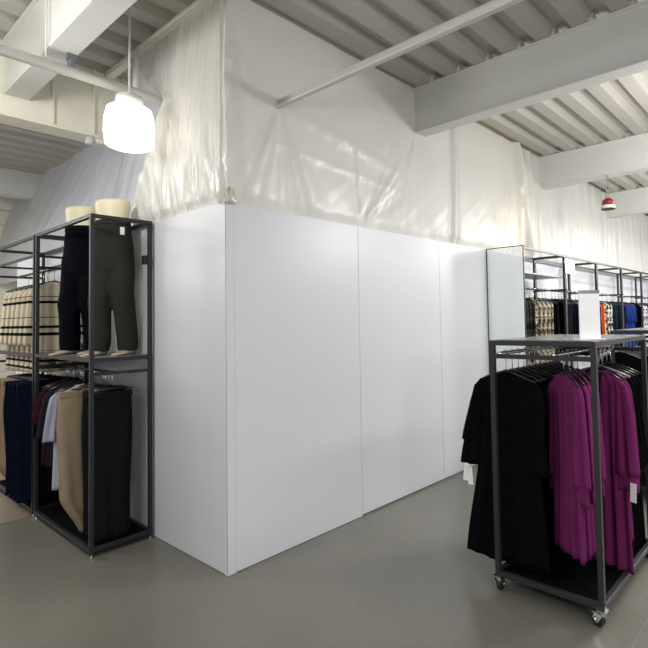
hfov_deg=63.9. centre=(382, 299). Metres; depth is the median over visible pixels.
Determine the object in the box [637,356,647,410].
shirt
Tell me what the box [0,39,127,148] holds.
beam
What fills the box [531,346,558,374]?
hanger
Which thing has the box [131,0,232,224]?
plastic sheet
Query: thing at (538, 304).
blouse
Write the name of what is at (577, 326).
shirt
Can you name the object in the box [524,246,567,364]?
rack
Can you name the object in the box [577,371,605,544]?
dress
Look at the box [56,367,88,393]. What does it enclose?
hanger
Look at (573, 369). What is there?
hanger
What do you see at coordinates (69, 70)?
pipe
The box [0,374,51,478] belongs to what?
trousers
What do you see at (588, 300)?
sign holder
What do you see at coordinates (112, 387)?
hanger
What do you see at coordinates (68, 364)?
hanger
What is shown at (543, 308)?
blouse
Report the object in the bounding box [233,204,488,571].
wall
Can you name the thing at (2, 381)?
trousers
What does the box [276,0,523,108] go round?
pipe
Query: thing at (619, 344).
hanger
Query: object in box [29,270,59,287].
hanger
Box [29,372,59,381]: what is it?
hanger
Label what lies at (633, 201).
beam
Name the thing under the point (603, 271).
rack
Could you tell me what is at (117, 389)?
trousers
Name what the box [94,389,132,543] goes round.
trousers
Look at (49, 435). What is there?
shirt
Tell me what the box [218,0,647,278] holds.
plastic sheet
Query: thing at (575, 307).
shirt
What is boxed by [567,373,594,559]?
dress
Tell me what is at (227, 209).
trim
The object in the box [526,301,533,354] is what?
blouse
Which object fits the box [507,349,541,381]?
hanger
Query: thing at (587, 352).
shirt
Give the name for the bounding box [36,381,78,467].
shirt
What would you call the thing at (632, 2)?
trim
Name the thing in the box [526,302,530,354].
blouse
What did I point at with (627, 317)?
shirt
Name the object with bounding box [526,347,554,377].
hanger
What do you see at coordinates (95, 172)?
plastic sheet
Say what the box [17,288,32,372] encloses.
striped sweater
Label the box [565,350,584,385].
hanger
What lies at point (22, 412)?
trousers
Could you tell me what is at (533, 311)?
blouse
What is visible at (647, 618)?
trim
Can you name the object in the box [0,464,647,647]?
floor
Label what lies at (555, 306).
shirt
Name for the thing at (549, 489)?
dress
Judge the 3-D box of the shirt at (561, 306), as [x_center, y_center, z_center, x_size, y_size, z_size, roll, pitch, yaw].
[2.277,0.400,6.877,0.082,0.801,0.391,1,-3,-43]
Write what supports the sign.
attached to the rack at (534, 276)
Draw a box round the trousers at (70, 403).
[56,385,126,532]
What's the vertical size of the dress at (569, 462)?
1.021 m
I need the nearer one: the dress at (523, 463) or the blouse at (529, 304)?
the dress at (523, 463)
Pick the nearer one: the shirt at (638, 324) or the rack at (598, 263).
the rack at (598, 263)
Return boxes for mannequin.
[49,206,95,355]
[80,199,137,356]
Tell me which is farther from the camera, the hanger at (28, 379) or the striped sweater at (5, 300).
the striped sweater at (5, 300)
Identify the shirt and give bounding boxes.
[31,381,74,464]
[33,380,69,497]
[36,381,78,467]
[42,384,74,489]
[57,384,83,488]
[548,299,559,348]
[553,300,564,355]
[559,300,570,333]
[568,300,578,333]
[569,303,574,355]
[571,300,578,333]
[575,351,588,355]
[599,302,605,351]
[599,352,641,379]
[600,307,602,333]
[609,302,617,346]
[612,302,621,346]
[623,304,629,346]
[628,305,631,346]
[630,306,634,346]
[631,303,641,345]
[632,306,636,345]
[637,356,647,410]
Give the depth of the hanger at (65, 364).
4.48 m
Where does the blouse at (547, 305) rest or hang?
hanging from the hanger
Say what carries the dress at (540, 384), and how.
on the rack at (595, 584)
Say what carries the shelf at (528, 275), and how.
attached to the rack at (534, 276)
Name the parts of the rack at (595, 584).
post, hanging rail, panel, frame, frame, panel, hanging rail, post, post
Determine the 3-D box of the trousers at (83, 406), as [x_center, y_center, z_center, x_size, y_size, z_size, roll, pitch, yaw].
[-2.156,1.232,3.974,0.065,1.084,0.302,-3,-3,40]
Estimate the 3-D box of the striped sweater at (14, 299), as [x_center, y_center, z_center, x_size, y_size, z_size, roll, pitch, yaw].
[-3.356,0.269,5.024,0.481,0.821,0.128,0,-3,-31]
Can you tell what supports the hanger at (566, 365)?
hanging from the rack at (595, 584)
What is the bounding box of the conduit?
[110,0,202,87]
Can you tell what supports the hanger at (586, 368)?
hanging from the rack at (595, 584)
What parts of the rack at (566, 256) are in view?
frame, post, post, post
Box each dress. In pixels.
[461,372,550,576]
[512,371,549,480]
[518,369,556,559]
[519,370,550,564]
[524,368,561,554]
[547,374,591,564]
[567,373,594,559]
[572,372,596,555]
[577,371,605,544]
[583,368,634,556]
[586,370,639,575]
[598,369,639,540]
[609,367,642,550]
[613,366,646,546]
[617,365,647,542]
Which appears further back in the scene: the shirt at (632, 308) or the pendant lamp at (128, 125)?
the shirt at (632, 308)
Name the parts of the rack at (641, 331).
post, frame, panel, panel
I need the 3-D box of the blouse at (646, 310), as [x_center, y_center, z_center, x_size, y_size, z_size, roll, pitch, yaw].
[5.059,0.474,10.130,0.324,0.801,0.082,-3,-3,38]
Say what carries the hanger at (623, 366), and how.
hanging from the rack at (595, 584)
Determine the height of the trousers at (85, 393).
1.084 m
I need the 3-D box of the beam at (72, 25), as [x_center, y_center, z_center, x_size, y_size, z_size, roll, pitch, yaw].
[1.563,-2.089,0.305,11.880,0.445,0.190,-3,-3,40]
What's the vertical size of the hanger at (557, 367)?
0.199 m
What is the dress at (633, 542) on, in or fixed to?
hanging from the hanger at (586, 368)
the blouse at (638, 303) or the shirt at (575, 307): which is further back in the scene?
the blouse at (638, 303)
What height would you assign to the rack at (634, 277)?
2.439 m
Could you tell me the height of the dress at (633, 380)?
1.191 m
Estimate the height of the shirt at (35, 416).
0.681 m
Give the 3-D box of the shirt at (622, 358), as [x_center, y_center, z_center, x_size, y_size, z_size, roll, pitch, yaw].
[2.204,0.968,4.741,0.480,0.971,0.062,-3,-3,40]
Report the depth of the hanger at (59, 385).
4.32 m
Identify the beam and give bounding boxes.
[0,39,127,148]
[0,167,41,199]
[3,0,136,99]
[413,0,647,136]
[539,133,647,189]
[607,187,647,217]
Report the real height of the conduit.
0.413 m
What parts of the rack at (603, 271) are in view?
post, frame, post, post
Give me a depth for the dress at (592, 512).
2.95 m
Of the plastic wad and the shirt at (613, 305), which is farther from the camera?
the shirt at (613, 305)
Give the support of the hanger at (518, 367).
hanging from the rack at (595, 584)
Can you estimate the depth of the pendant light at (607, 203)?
6.69 m
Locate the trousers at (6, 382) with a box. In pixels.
[3,376,69,494]
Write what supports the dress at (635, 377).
hanging from the hanger at (623, 366)
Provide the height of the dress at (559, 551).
1.191 m
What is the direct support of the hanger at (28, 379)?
hanging from the clothing rack at (51, 500)
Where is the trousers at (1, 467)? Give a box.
[0,375,56,475]
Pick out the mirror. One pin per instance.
(504, 265)
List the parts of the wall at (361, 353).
panel, panel, panel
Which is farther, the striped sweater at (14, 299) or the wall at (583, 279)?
the wall at (583, 279)
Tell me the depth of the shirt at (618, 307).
8.74 m
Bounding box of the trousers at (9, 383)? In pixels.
[7,377,74,497]
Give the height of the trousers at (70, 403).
1.084 m
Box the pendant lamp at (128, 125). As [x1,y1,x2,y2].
[103,7,154,152]
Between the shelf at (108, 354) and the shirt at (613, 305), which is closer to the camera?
the shelf at (108, 354)
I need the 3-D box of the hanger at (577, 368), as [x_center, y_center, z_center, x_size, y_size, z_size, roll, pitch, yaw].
[1.207,0.399,3.184,0.018,0.199,0.304,-1,-2,-15]
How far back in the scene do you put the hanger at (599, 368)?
3.19 m
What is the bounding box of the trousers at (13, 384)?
[11,377,77,500]
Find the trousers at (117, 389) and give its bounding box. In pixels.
[87,389,124,459]
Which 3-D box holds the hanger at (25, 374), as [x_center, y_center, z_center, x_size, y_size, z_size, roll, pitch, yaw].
[-3.486,0.697,5.072,0.024,0.201,0.281,-3,-3,40]
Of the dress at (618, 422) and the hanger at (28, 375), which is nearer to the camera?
the dress at (618, 422)
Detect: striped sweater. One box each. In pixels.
[0,292,11,369]
[3,291,16,369]
[8,290,21,370]
[12,288,28,371]
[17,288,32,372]
[22,282,83,372]
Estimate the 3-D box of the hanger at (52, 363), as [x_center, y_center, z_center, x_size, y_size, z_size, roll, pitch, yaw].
[-3.009,0.673,4.677,0.024,0.201,0.281,-3,-3,40]
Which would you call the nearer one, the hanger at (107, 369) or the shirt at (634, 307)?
the hanger at (107, 369)
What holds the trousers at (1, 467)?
on the clothing rack at (51, 500)
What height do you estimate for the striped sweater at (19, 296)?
0.821 m
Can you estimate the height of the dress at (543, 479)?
1.191 m
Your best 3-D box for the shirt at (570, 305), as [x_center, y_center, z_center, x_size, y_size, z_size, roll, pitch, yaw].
[2.492,0.405,7.128,0.325,0.801,0.085,-3,-3,40]
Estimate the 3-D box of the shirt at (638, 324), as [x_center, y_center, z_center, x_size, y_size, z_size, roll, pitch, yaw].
[4.700,0.464,9.711,0.391,0.801,0.082,-3,-3,34]
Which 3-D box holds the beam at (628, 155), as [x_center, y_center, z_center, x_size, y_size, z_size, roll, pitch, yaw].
[6.122,-2.023,4.215,10.030,0.445,0.190,-3,-3,40]
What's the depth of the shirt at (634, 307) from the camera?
9.33 m
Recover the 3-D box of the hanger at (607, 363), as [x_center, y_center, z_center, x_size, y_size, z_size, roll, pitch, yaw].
[1.535,0.406,3.522,0.384,0.199,0.018,-3,-3,40]
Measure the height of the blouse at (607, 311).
0.741 m
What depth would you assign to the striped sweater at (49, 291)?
4.68 m
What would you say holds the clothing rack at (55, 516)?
on the floor
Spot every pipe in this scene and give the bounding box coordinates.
[0,0,162,104]
[85,136,106,145]
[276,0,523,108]
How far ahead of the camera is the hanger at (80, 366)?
4.17 m
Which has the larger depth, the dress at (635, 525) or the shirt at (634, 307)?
the shirt at (634, 307)
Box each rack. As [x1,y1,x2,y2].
[0,235,86,515]
[33,213,152,558]
[489,334,647,626]
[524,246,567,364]
[535,255,599,369]
[570,262,623,358]
[598,268,643,346]
[610,328,647,490]
[618,272,647,346]
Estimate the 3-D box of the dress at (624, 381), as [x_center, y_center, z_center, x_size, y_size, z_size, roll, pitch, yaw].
[1.403,0.950,3.250,0.085,1.021,0.441,1,-3,-39]
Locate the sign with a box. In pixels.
[565,261,574,273]
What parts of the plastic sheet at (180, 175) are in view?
tape strip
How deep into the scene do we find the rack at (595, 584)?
3.01 m
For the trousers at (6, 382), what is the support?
on the clothing rack at (51, 500)
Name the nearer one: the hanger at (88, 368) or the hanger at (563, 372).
the hanger at (563, 372)
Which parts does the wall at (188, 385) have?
panel, panel, panel, panel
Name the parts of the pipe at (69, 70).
hanging rod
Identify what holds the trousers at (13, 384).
on the clothing rack at (51, 500)
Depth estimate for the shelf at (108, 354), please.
4.02 m
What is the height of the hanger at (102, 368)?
0.201 m
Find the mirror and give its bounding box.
[486,245,526,373]
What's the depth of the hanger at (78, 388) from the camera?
4.00 m
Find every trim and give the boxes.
[105,0,211,79]
[222,202,235,576]
[225,227,227,568]
[407,0,634,85]
[631,618,647,647]
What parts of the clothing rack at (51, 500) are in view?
panel, frame, shelf frame, frame, post, hanging rail, shelf frame, post, post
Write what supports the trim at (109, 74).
attached to the ceiling
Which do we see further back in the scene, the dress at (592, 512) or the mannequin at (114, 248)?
the mannequin at (114, 248)
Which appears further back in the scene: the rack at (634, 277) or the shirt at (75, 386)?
the rack at (634, 277)
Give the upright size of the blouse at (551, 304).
0.801 m
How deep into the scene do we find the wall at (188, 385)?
3.75 m
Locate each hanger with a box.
[7,372,39,377]
[11,374,44,377]
[15,375,43,378]
[21,375,55,379]
[25,376,59,380]
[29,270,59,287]
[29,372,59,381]
[39,363,67,380]
[42,364,81,388]
[43,364,72,389]
[48,365,85,390]
[54,366,83,392]
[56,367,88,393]
[70,368,102,390]
[74,368,111,389]
[83,368,121,390]
[85,369,116,391]
[94,369,127,389]
[94,369,131,392]
[479,350,535,382]
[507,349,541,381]
[514,348,546,380]
[520,347,551,378]
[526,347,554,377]
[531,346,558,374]
[537,346,561,372]
[542,346,566,370]
[546,347,570,369]
[550,350,579,387]
[551,347,575,368]
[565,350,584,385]
[570,349,588,384]
[575,348,590,380]
[580,351,630,377]
[585,348,622,380]
[599,344,639,357]
[600,346,634,375]
[600,347,625,379]
[604,345,637,374]
[608,345,640,373]
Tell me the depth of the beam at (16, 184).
7.56 m
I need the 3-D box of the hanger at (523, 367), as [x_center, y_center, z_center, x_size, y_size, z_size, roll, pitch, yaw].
[0.928,0.412,3.376,0.384,0.199,0.018,-3,-3,41]
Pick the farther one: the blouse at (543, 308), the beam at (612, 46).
the blouse at (543, 308)
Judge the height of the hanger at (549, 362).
0.199 m
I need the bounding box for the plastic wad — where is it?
[223,186,238,203]
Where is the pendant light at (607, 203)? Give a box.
[601,175,615,210]
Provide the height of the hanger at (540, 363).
0.199 m
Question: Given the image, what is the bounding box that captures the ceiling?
[0,0,647,215]
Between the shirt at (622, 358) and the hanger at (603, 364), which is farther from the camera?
the shirt at (622, 358)
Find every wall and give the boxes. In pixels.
[0,196,16,377]
[16,204,224,573]
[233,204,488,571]
[524,259,647,368]
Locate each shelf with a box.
[45,351,140,357]
[525,272,562,279]
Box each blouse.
[525,298,537,354]
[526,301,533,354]
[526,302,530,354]
[527,299,542,363]
[537,299,547,361]
[541,299,551,361]
[547,300,553,360]
[602,302,610,345]
[606,302,612,329]
[638,303,646,344]
[645,306,647,343]
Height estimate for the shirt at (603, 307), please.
0.801 m
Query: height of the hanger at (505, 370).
0.199 m
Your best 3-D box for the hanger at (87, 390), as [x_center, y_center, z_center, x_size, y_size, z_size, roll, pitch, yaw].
[-2.118,0.627,3.943,0.024,0.201,0.281,-3,-3,40]
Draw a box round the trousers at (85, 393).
[84,389,116,538]
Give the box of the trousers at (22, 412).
[14,378,82,502]
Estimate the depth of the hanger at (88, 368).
4.10 m
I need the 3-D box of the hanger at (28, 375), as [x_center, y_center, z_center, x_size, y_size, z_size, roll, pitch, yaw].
[-3.380,0.692,4.981,0.024,0.201,0.281,-3,-3,40]
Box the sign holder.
[576,290,604,339]
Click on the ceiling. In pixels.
(616, 109)
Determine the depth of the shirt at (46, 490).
4.37 m
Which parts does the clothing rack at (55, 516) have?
post, hanging rail, post, post, panel, frame, shelf frame, frame, post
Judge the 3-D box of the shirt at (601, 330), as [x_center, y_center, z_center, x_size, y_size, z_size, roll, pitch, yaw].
[3.199,0.394,7.956,0.391,0.741,0.078,-3,-3,41]
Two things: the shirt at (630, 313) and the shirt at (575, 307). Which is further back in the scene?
the shirt at (630, 313)
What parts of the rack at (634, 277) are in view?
frame, post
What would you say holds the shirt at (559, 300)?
hanging from the hanger
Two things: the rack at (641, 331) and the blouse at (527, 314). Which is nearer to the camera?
the rack at (641, 331)
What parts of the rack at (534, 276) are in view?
post, hanging rail, frame, post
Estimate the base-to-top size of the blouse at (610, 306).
0.741 m
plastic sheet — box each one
[0,73,160,283]
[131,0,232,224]
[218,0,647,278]
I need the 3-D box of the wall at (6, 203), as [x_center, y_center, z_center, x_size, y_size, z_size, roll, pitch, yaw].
[-8.868,0.010,5.096,0.124,3.985,10.400,-3,-3,40]
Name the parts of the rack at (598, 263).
frame, post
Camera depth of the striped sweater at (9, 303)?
4.99 m
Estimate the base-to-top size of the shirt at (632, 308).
0.801 m
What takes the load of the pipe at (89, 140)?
attached to the beam at (67, 107)
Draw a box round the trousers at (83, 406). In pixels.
[82,391,86,535]
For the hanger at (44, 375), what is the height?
0.201 m
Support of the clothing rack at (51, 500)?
on the floor
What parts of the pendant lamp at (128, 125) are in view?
lamp shade, rod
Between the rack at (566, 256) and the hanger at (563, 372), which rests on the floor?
the rack at (566, 256)
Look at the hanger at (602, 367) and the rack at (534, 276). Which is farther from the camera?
the rack at (534, 276)
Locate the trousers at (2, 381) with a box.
[0,376,61,473]
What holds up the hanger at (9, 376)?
hanging from the clothing rack at (51, 500)
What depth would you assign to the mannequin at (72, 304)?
4.25 m
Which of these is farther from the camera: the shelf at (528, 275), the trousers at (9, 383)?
the shelf at (528, 275)
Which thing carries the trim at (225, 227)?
attached to the wall at (188, 385)

